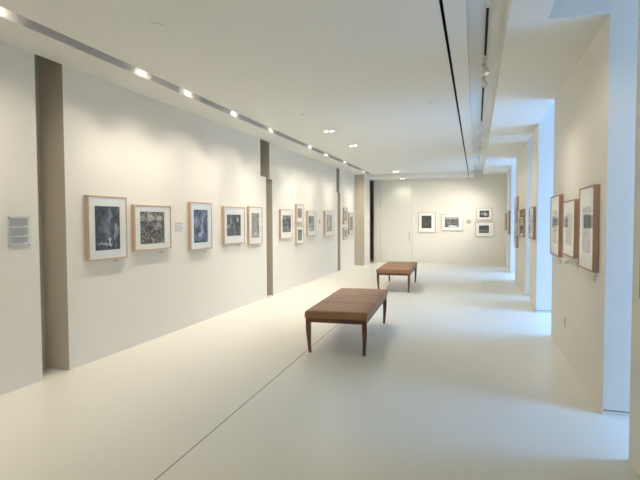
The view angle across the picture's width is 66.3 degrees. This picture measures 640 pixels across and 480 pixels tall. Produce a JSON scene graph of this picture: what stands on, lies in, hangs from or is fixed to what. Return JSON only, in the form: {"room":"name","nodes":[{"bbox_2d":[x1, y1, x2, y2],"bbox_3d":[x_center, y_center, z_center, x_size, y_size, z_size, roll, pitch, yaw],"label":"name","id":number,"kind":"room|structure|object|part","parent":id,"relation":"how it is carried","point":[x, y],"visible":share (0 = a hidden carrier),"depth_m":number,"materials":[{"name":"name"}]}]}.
{"room":"museum","nodes":[
{"label":"museum","id":0,"kind":"room"},
{"bbox_2d":[34,54,45,368],"bbox_3d":[-2.028,-0.453,7.968,0.300,3.300,19.980,1,2,18],"label":"wall","id":1,"kind":"structure","parent":0,"point":[35,55],"depth_m":4.96,"materials":[{"name":"paint"}]},
{"bbox_2d":[0,41,354,395],"bbox_3d":[-1.875,-0.434,7.458,0.300,3.300,19.100,1,2,18],"label":"wall","id":2,"kind":"structure","parent":0,"point":[99,137],"depth_m":5.72,"materials":[{"name":"paint"}]},
{"bbox_2d":[8,217,29,246],"bbox_3d":[-2.687,-0.066,4.381,0.024,0.300,0.225,1,2,18],"label":"sign","id":3,"kind":"object","parent":2,"relation":"attached to","point":[18,226],"visible":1,"depth_m":4.37,"materials":[{"name":"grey plastic"}]},
{"bbox_2d":[84,195,127,260],"bbox_3d":[-2.348,-0.135,5.404,0.047,0.695,0.600,1,2,18],"label":"framed photograph","id":4,"kind":"object","parent":2,"relation":"attached to","point":[105,216],"visible":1,"depth_m":5.36,"materials":[{"name":"white paper"}]},
{"bbox_2d":[95,206,119,250],"bbox_3d":[-2.339,-0.131,5.396,0.002,0.488,0.392,1,2,18],"label":"print","id":5,"kind":"object","parent":4,"relation":"attached to","point":[107,218],"depth_m":5.39},
{"bbox_2d":[131,204,171,250],"bbox_3d":[-2.107,-0.158,6.162,0.047,0.560,0.730,1,2,18],"label":"framed photograph","id":6,"kind":"object","parent":2,"relation":"attached to","point":[151,224],"visible":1,"depth_m":6.11,"materials":[{"name":"white paper"}]},
{"bbox_2d":[140,212,163,243],"bbox_3d":[-2.101,-0.154,6.145,0.002,0.406,0.490,1,2,18],"label":"print","id":7,"kind":"object","parent":6,"relation":"attached to","point":[151,223],"depth_m":6.13},
{"bbox_2d":[175,222,182,231],"bbox_3d":[-1.943,-0.178,6.749,0.004,0.135,0.190,1,2,18],"label":"sign","id":8,"kind":"object","parent":2,"relation":"attached to","point":[178,225],"visible":1,"depth_m":6.75,"materials":[{"name":"white paper"}]},
{"bbox_2d":[188,202,211,250],"bbox_3d":[-1.764,-0.208,7.237,0.047,0.695,0.590,1,2,18],"label":"framed photograph","id":9,"kind":"object","parent":2,"relation":"attached to","point":[199,213],"visible":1,"depth_m":7.19,"materials":[{"name":"white paper"}]},
{"bbox_2d":[194,210,207,242],"bbox_3d":[-1.758,-0.204,7.220,0.002,0.488,0.392,1,2,18],"label":"print","id":10,"kind":"object","parent":9,"relation":"attached to","point":[200,216],"depth_m":7.23},
{"bbox_2d":[222,206,244,244],"bbox_3d":[-1.448,-0.246,8.233,0.047,0.620,0.740,1,2,18],"label":"framed photograph","id":11,"kind":"object","parent":2,"relation":"attached to","point":[233,218],"visible":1,"depth_m":8.19,"materials":[{"name":"white paper"}]},
{"bbox_2d":[227,214,240,235],"bbox_3d":[-1.444,-0.248,8.208,0.002,0.361,0.496,1,2,18],"label":"print","id":12,"kind":"object","parent":11,"relation":"attached to","point":[233,220],"depth_m":8.21},
{"bbox_2d":[247,206,262,244],"bbox_3d":[-1.198,-0.267,9.019,0.047,0.690,0.570,1,2,18],"label":"framed photograph","id":13,"kind":"object","parent":2,"relation":"attached to","point":[254,214],"visible":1,"depth_m":8.97,"materials":[{"name":"white paper"}]},
{"bbox_2d":[251,213,258,237],"bbox_3d":[-1.192,-0.270,9.002,0.002,0.456,0.333,1,2,18],"label":"print","id":14,"kind":"object","parent":13,"relation":"attached to","point":[254,216],"depth_m":8.99},
{"bbox_2d":[279,209,292,238],"bbox_3d":[-0.727,-0.342,10.499,0.047,0.620,0.680,1,2,18],"label":"framed photograph","id":15,"kind":"object","parent":2,"relation":"attached to","point":[285,216],"visible":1,"depth_m":10.44,"materials":[{"name":"white paper"}]},
{"bbox_2d":[282,215,290,231],"bbox_3d":[-0.716,-0.348,10.495,0.002,0.368,0.498,1,2,18],"label":"print","id":16,"kind":"object","parent":15,"relation":"attached to","point":[286,219],"depth_m":10.49},
{"bbox_2d":[295,204,303,222],"bbox_3d":[-0.473,-0.611,11.289,0.047,0.415,0.500,1,2,18],"label":"framed photograph","id":17,"kind":"object","parent":2,"relation":"attached to","point":[299,209],"visible":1,"depth_m":11.25,"materials":[{"name":"white paper"}]},
{"bbox_3d":[-0.473,-0.611,11.289,0.047,0.415,0.500,1,2,18],"label":"frame","id":18,"kind":"part","parent":17,"relation":"part of","materials":[{"name":"brown wood"}]},
{"bbox_2d":[298,208,301,217],"bbox_3d":[-0.467,-0.621,11.271,0.002,0.220,0.318,1,2,18],"label":"print","id":19,"kind":"object","parent":17,"relation":"attached to","point":[299,209],"depth_m":11.29},
{"bbox_2d":[295,226,303,243],"bbox_3d":[-0.471,-0.119,11.309,0.047,0.410,0.500,1,2,18],"label":"framed photograph","id":20,"kind":"object","parent":2,"relation":"attached to","point":[299,230],"visible":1,"depth_m":11.26,"materials":[{"name":"white paper"}]},
{"bbox_2d":[298,229,301,239],"bbox_3d":[-0.467,-0.118,11.286,0.002,0.254,0.308,1,2,18],"label":"print","id":21,"kind":"object","parent":20,"relation":"attached to","point":[299,230],"depth_m":11.29},
{"bbox_2d":[306,211,315,236],"bbox_3d":[-0.216,-0.408,12.103,0.047,0.625,0.650,1,2,18],"label":"framed photograph","id":22,"kind":"object","parent":2,"relation":"attached to","point":[310,215],"visible":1,"depth_m":12.01,"materials":[{"name":"white paper"}]},
{"bbox_2d":[309,216,313,230],"bbox_3d":[-0.213,-0.407,12.075,0.002,0.383,0.424,1,2,18],"label":"print","id":23,"kind":"object","parent":22,"relation":"attached to","point":[311,218],"depth_m":12.08},
{"bbox_2d":[324,210,333,236],"bbox_3d":[0.249,-0.457,13.565,0.047,0.705,0.860,1,2,18],"label":"framed photograph","id":24,"kind":"object","parent":2,"relation":"attached to","point":[328,215],"visible":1,"depth_m":13.48,"materials":[{"name":"white paper"}]},
{"bbox_2d":[326,215,331,231],"bbox_3d":[0.252,-0.463,13.537,0.002,0.459,0.541,1,2,18],"label":"print","id":25,"kind":"object","parent":24,"relation":"attached to","point":[328,217],"depth_m":13.52},
{"bbox_2d":[343,207,347,223],"bbox_3d":[0.782,-0.752,15.232,0.047,0.510,0.420,1,2,18],"label":"framed photograph","id":26,"kind":"object","parent":2,"relation":"attached to","point":[345,210],"visible":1,"depth_m":15.22,"materials":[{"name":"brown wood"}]},
{"bbox_2d":[343,227,347,239],"bbox_3d":[0.784,-0.207,15.253,0.047,0.380,0.420,1,2,18],"label":"framed photograph","id":27,"kind":"object","parent":2,"relation":"attached to","point":[345,229],"visible":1,"depth_m":15.23,"materials":[{"name":"white paper"}]},
{"bbox_2d":[348,212,353,233],"bbox_3d":[1.005,-0.540,15.941,0.047,0.700,0.590,1,2,18],"label":"framed photograph","id":28,"kind":"object","parent":2,"relation":"attached to","point":[350,215],"visible":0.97,"depth_m":15.85,"materials":[{"name":"white paper"}]},
{"bbox_2d":[350,217,352,229],"bbox_3d":[1.016,-0.540,15.938,0.002,0.442,0.386,1,2,18],"label":"print","id":29,"kind":"object","parent":28,"relation":"attached to","point":[351,218],"depth_m":15.97},
{"bbox_2d":[0,0,609,174],"bbox_3d":[0.449,-1.991,7.391,5.545,0.300,20.500,1,2,18],"label":"ceiling","id":30,"kind":"structure","parent":0,"point":[368,72],"depth_m":4.76,"materials":[{"name":"paint"}]},
{"bbox_2d":[151,23,162,27],"bbox_3d":[-1.284,-1.694,3.869,0.092,0.007,0.092,1,2,18],"label":"ceiling detector","id":31,"kind":"object","parent":30,"relation":"attached to","point":[156,25],"visible":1,"depth_m":3.86,"materials":[{"name":"paint"}]},
{"bbox_2d":[0,6,368,173],"bbox_3d":[-1.266,-1.943,7.282,0.002,0.216,19.250,1,2,18],"label":"trim","id":32,"kind":"structure","parent":30,"relation":"attached to","point":[5,13],"depth_m":5.08,"materials":[{"name":"grey metal"}]},
{"bbox_2d":[439,0,467,169],"bbox_3d":[1.952,-2.008,6.912,0.024,0.240,20.500,1,2,18],"label":"trim","id":33,"kind":"structure","parent":30,"relation":"attached to","point":[440,0],"depth_m":4.95,"materials":[{"name":"black metal"}]},
{"bbox_2d":[479,1,488,153],"bbox_3d":[2.444,-1.967,7.387,0.020,0.022,18.700,1,2,18],"label":"track","id":34,"kind":"object","parent":30,"relation":"attached to","point":[487,6],"visible":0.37,"depth_m":4.52,"materials":[{"name":"black metal"}]},
{"bbox_2d":[479,122,483,131],"bbox_3d":[2.769,-1.923,8.388,0.103,0.154,0.170,1,2,18],"label":"track spotlight","id":35,"kind":"object","parent":34,"relation":"attached to","point":[481,123],"visible":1,"depth_m":8.36,"materials":[{"name":"white metal"}]},
{"bbox_3d":[2.368,-1.958,7.149,0.020,0.022,2.200,1,2,18],"label":"track rail","id":36,"kind":"part","parent":34,"relation":"part of","materials":[{"name":"black metal"}]},
{"bbox_2d":[480,72,488,87],"bbox_3d":[1.875,-1.810,5.579,0.100,0.154,0.170,1,2,18],"label":"track spotlight","id":37,"kind":"object","parent":34,"relation":"attached to","point":[485,83],"visible":0.94,"depth_m":5.56,"materials":[{"name":"white metal"}]},
{"bbox_2d":[481,58,489,75],"bbox_3d":[1.724,-1.791,5.103,0.100,0.154,0.170,1,2,18],"label":"track spotlight","id":38,"kind":"object","parent":34,"relation":"attached to","point":[486,71],"visible":1,"depth_m":5.08,"materials":[{"name":"white metal"}]},
{"bbox_3d":[1.490,-1.847,4.388,0.020,0.022,1.160,1,2,18],"label":"track rail","id":39,"kind":"part","parent":34,"relation":"part of","materials":[{"name":"black metal"}]},
{"bbox_2d":[0,259,639,479],"bbox_3d":[0.858,1.279,8.180,9.100,0.200,22.400,1,2,18],"label":"floor","id":40,"kind":"structure","parent":0,"point":[462,378],"depth_m":4.03,"materials":[{"name":"white concrete"}]},
{"bbox_2d":[155,277,392,479],"bbox_3d":[0.710,1.161,8.695,0.011,0.005,17.909,0,2,16],"label":"trim","id":41,"kind":"structure","parent":40,"relation":"in","point":[392,277],"depth_m":3.77,"materials":[{"name":"grey metal"}]},
{"bbox_2d":[305,288,387,355],"bbox_3d":[0.410,1.003,6.368,0.710,0.496,1.920,0,2,14],"label":"upholstered bench","id":42,"kind":"object","parent":40,"relation":"on","point":[357,306],"visible":1,"depth_m":5.68,"materials":[{"name":"brown leather"}]},
{"bbox_3d":[-0.128,1.081,5.568,0.052,0.407,0.075,0,2,14],"label":"leg","id":43,"kind":"part","parent":42,"relation":"part of","materials":[{"name":"brown wood"}]},
{"bbox_2d":[305,288,387,320],"bbox_3d":[0.409,0.799,6.360,0.710,0.088,1.920,0,2,14],"label":"cushion","id":44,"kind":"object","parent":42,"relation":"on","point":[345,304],"depth_m":5.82,"materials":[{"name":"brown leather"}]},
{"bbox_3d":[0.409,0.867,6.363,0.686,0.049,1.896,0,2,14],"label":"rail","id":45,"kind":"part","parent":42,"relation":"part of","materials":[{"name":"brown wood"}]},
{"bbox_3d":[0.493,1.085,5.408,0.052,0.407,0.075,0,2,14],"label":"leg","id":46,"kind":"part","parent":42,"relation":"part of","materials":[{"name":"brown wood"}]},
{"bbox_3d":[0.948,1.014,7.173,0.052,0.407,0.075,0,2,14],"label":"leg","id":47,"kind":"part","parent":42,"relation":"part of","materials":[{"name":"brown wood"}]},
{"bbox_2d":[376,261,416,292],"bbox_3d":[1.777,0.813,11.124,0.710,0.496,1.920,0,2,15],"label":"upholstered bench","id":48,"kind":"object","parent":40,"relation":"on","point":[397,268],"visible":0.99,"depth_m":10.30,"materials":[{"name":"brown leather"}]},
{"bbox_3d":[1.226,0.890,10.332,0.052,0.407,0.075,0,2,15],"label":"leg","id":49,"kind":"part","parent":48,"relation":"part of","materials":[{"name":"brown wood"}]},
{"bbox_2d":[376,261,416,273],"bbox_3d":[1.776,0.609,11.116,0.710,0.088,1.920,0,2,15],"label":"cushion","id":50,"kind":"object","parent":48,"relation":"on","point":[391,267],"depth_m":10.50,"materials":[{"name":"brown leather"}]},
{"bbox_3d":[1.776,0.676,11.119,0.686,0.049,1.896,0,2,15],"label":"rail","id":51,"kind":"part","parent":48,"relation":"part of","materials":[{"name":"brown wood"}]},
{"bbox_3d":[1.845,0.895,10.163,0.052,0.407,0.075,0,2,15],"label":"leg","id":52,"kind":"part","parent":48,"relation":"part of","materials":[{"name":"brown wood"}]},
{"bbox_2d":[505,168,509,267],"bbox_3d":[6.816,-0.810,15.652,1.605,3.350,1.000,1,2,18],"label":"wall pier","id":53,"kind":"object","parent":40,"relation":"on","point":[508,172],"visible":0.14,"depth_m":15.48,"materials":[{"name":"paint"}]},
{"bbox_2d":[505,213,506,229],"bbox_3d":[5.998,-0.593,15.815,0.047,0.550,0.500,1,2,18],"label":"framed photograph","id":54,"kind":"object","parent":53,"relation":"attached to","point":[505,213],"visible":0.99,"depth_m":15.59,"materials":[{"name":"brown wood"}]},
{"bbox_2d":[508,159,515,272],"bbox_3d":[6.309,-0.746,14.057,1.605,3.350,0.850,1,2,18],"label":"wall pier","id":55,"kind":"object","parent":40,"relation":"on","point":[512,175],"visible":0.14,"depth_m":13.90,"materials":[{"name":"paint"}]},
{"bbox_2d":[508,210,510,233],"bbox_3d":[5.514,-0.519,14.292,0.047,0.685,0.500,1,2,18],"label":"framed photograph","id":56,"kind":"object","parent":55,"relation":"attached to","point":[509,211],"visible":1,"depth_m":14.06,"materials":[{"name":"brown wood"}]},
{"bbox_2d":[515,136,530,295],"bbox_3d":[5.236,-0.611,10.686,1.605,3.350,2.730,1,2,18],"label":"wall pier","id":57,"kind":"object","parent":40,"relation":"on","point":[523,160],"visible":0.14,"depth_m":10.06,"materials":[{"name":"paint"}]},
{"bbox_2d":[514,224,518,247],"bbox_3d":[4.681,-0.100,11.686,0.047,0.555,0.700,1,2,18],"label":"framed photograph","id":58,"kind":"object","parent":57,"relation":"attached to","point":[516,237],"visible":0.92,"depth_m":11.63,"materials":[{"name":"brown wood"}]},
{"bbox_3d":[4.663,-0.100,11.692,0.002,0.525,0.670,1,2,18],"label":"glass","id":59,"kind":"part","parent":58,"relation":"part of","materials":[{"name":"glass"}]},
{"bbox_2d":[514,196,518,223],"bbox_3d":[4.679,-0.707,11.662,0.047,0.630,0.700,1,2,18],"label":"framed photograph","id":60,"kind":"object","parent":57,"relation":"attached to","point":[516,207],"visible":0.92,"depth_m":11.44,"materials":[{"name":"brown wood"}]},
{"bbox_3d":[4.660,-0.707,11.668,0.002,0.600,0.670,1,2,18],"label":"glass","id":61,"kind":"part","parent":60,"relation":"part of","materials":[{"name":"glass"}]},
{"bbox_2d":[517,210,519,235],"bbox_3d":[4.415,-0.378,10.841,0.047,0.570,0.550,1,2,18],"label":"framed photograph","id":62,"kind":"object","parent":57,"relation":"attached to","point":[518,217],"visible":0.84,"depth_m":10.86,"materials":[{"name":"brown wood"}]},
{"bbox_2d":[520,209,525,236],"bbox_3d":[4.188,-0.350,10.127,0.047,0.570,0.650,1,2,18],"label":"framed photograph","id":63,"kind":"object","parent":57,"relation":"attached to","point":[522,211],"visible":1,"depth_m":9.93,"materials":[{"name":"brown wood"}]},
{"bbox_3d":[4.169,-0.350,10.133,0.002,0.540,0.620,1,2,18],"label":"glass","id":64,"kind":"part","parent":63,"relation":"part of","materials":[{"name":"glass"}]},
{"bbox_2d":[529,104,553,312],"bbox_3d":[4.437,-0.510,8.177,1.605,3.350,1.060,1,2,18],"label":"wall pier","id":65,"kind":"object","parent":40,"relation":"on","point":[542,137],"visible":0.18,"depth_m":7.91,"materials":[{"name":"paint"}]},
{"bbox_2d":[529,206,535,238],"bbox_3d":[3.644,-0.294,8.417,0.047,0.545,0.660,1,2,18],"label":"framed photograph","id":66,"kind":"object","parent":65,"relation":"attached to","point":[532,210],"visible":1,"depth_m":8.18,"materials":[{"name":"white paper"}]},
{"bbox_3d":[3.625,-0.294,8.423,0.002,0.515,0.630,1,2,18],"label":"glass","id":67,"kind":"part","parent":66,"relation":"part of","materials":[{"name":"glass"}]},
{"bbox_2d":[551,0,637,416],"bbox_3d":[3.356,-0.373,4.780,1.605,3.350,2.735,1,2,18],"label":"wall pier","id":68,"kind":"object","parent":40,"relation":"on","point":[595,107],"visible":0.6,"depth_m":3.81,"materials":[{"name":"paint"}]},
{"bbox_2d":[550,194,563,256],"bbox_3d":[2.838,-0.172,5.885,0.047,0.715,0.660,1,2,18],"label":"framed photograph","id":69,"kind":"object","parent":68,"relation":"attached to","point":[556,208],"visible":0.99,"depth_m":5.78,"materials":[{"name":"white paper"}]},
{"bbox_2d":[552,210,557,243],"bbox_3d":[2.828,-0.158,5.888,0.002,0.408,0.404,1,2,18],"label":"print","id":70,"kind":"object","parent":69,"relation":"attached to","point":[554,212],"depth_m":5.89},
{"bbox_2d":[562,199,578,258],"bbox_3d":[2.559,-0.119,5.009,0.047,0.570,0.660,1,2,18],"label":"framed photograph","id":71,"kind":"object","parent":68,"relation":"attached to","point":[570,224],"visible":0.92,"depth_m":4.91,"materials":[{"name":"white paper"}]},
{"bbox_2d":[565,214,571,245],"bbox_3d":[2.549,-0.108,5.013,0.002,0.327,0.404,1,2,18],"label":"print","id":72,"kind":"object","parent":71,"relation":"attached to","point":[568,217],"depth_m":5.04},
{"bbox_2d":[578,184,599,272],"bbox_3d":[2.305,-0.102,4.209,0.047,0.710,0.580,1,2,18],"label":"framed photograph","id":73,"kind":"object","parent":68,"relation":"attached to","point":[589,196],"visible":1,"depth_m":4.11,"materials":[{"name":"white paper"}]},
{"bbox_2d":[582,206,590,253],"bbox_3d":[2.295,-0.088,4.213,0.002,0.406,0.356,1,2,18],"label":"print","id":74,"kind":"object","parent":73,"relation":"attached to","point":[586,210],"depth_m":4.22},
{"bbox_2d":[603,409,629,412],"bbox_3d":[2.830,1.317,3.578,1.351,0.008,0.003,1,2,18],"label":"trim","id":75,"kind":"structure","parent":68,"relation":"attached to","point":[603,409],"depth_m":3.75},
{"bbox_2d":[629,0,639,476],"bbox_3d":[2.222,-0.232,1.253,1.628,3.350,3.150,1,2,18],"label":"wall pier","id":76,"kind":"object","parent":40,"relation":"on","point":[634,416],"visible":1,"depth_m":2.95,"materials":[{"name":"paint"}]},
{"bbox_2d":[354,174,369,264],"bbox_3d":[1.317,-0.689,16.934,0.640,3.048,0.900,1,2,18],"label":"wall","id":77,"kind":"structure","parent":0,"point":[361,183],"depth_m":16.48,"materials":[{"name":"paint"}]},
{"bbox_2d":[370,181,373,258],"bbox_3d":[0.915,-0.745,18.372,2.800,3.050,2.600,1,2,18],"label":"wall","id":78,"kind":"structure","parent":0,"point":[371,182],"depth_m":19.27,"materials":[{"name":"black paint"}]},
{"bbox_2d":[366,171,473,180],"bbox_3d":[3.218,-2.161,16.637,3.817,0.099,1.200,1,2,18],"label":"ceiling","id":79,"kind":"structure","parent":0,"point":[439,175],"depth_m":16.20,"materials":[{"name":"paint"}]},
{"bbox_2d":[374,171,505,264],"bbox_3d":[4.989,-0.850,16.861,6.320,3.350,0.200,1,2,18],"label":"wall","id":80,"kind":"structure","parent":0,"point":[463,196],"depth_m":16.86,"materials":[{"name":"paint"}]},
{"bbox_2d":[381,180,412,261],"bbox_3d":[2.730,-0.657,17.499,1.130,2.919,0.070,1,2,18],"label":"door","id":81,"kind":"structure","parent":80,"relation":"in","point":[396,196],"depth_m":17.48,"materials":[{"name":"paint"}]},
{"bbox_2d":[418,212,435,231],"bbox_3d":[3.737,-0.617,17.138,0.590,0.700,0.047,1,2,18],"label":"framed photograph","id":82,"kind":"object","parent":80,"relation":"attached to","point":[426,221],"visible":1,"depth_m":17.12,"materials":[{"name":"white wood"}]},
{"bbox_2d":[422,216,431,227],"bbox_3d":[3.726,-0.630,17.130,0.344,0.442,0.002,1,2,18],"label":"print","id":83,"kind":"object","parent":82,"relation":"attached to","point":[426,220],"depth_m":17.12},
{"bbox_2d":[441,214,462,230],"bbox_3d":[4.550,-0.607,16.880,0.735,0.575,0.047,1,2,18],"label":"framed photograph","id":84,"kind":"object","parent":80,"relation":"attached to","point":[449,222],"visible":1,"depth_m":16.87,"materials":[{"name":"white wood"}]},
{"bbox_2d":[445,217,458,226],"bbox_3d":[4.536,-0.615,16.873,0.471,0.359,0.002,1,2,18],"label":"print","id":85,"kind":"object","parent":84,"relation":"attached to","point":[449,221],"depth_m":16.87},
{"bbox_2d":[476,208,491,219],"bbox_3d":[5.548,-0.875,16.552,0.508,0.410,0.047,1,2,18],"label":"framed photograph","id":86,"kind":"object","parent":80,"relation":"attached to","point":[481,213],"visible":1,"depth_m":16.54,"materials":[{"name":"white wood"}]},
{"bbox_2d":[479,211,488,216],"bbox_3d":[5.545,-0.881,16.541,0.313,0.234,0.002,1,2,18],"label":"print","id":87,"kind":"object","parent":86,"relation":"attached to","point":[481,213],"depth_m":16.54},
{"bbox_2d":[475,222,493,236],"bbox_3d":[5.566,-0.361,16.567,0.605,0.500,0.047,1,2,18],"label":"framed photograph","id":88,"kind":"object","parent":80,"relation":"attached to","point":[482,229],"visible":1,"depth_m":16.55,"materials":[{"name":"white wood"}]},
{"bbox_2d":[479,225,488,232],"bbox_3d":[5.542,-0.363,16.563,0.329,0.263,0.002,1,2,18],"label":"print","id":89,"kind":"object","parent":88,"relation":"attached to","point":[482,228],"depth_m":16.56}
]}

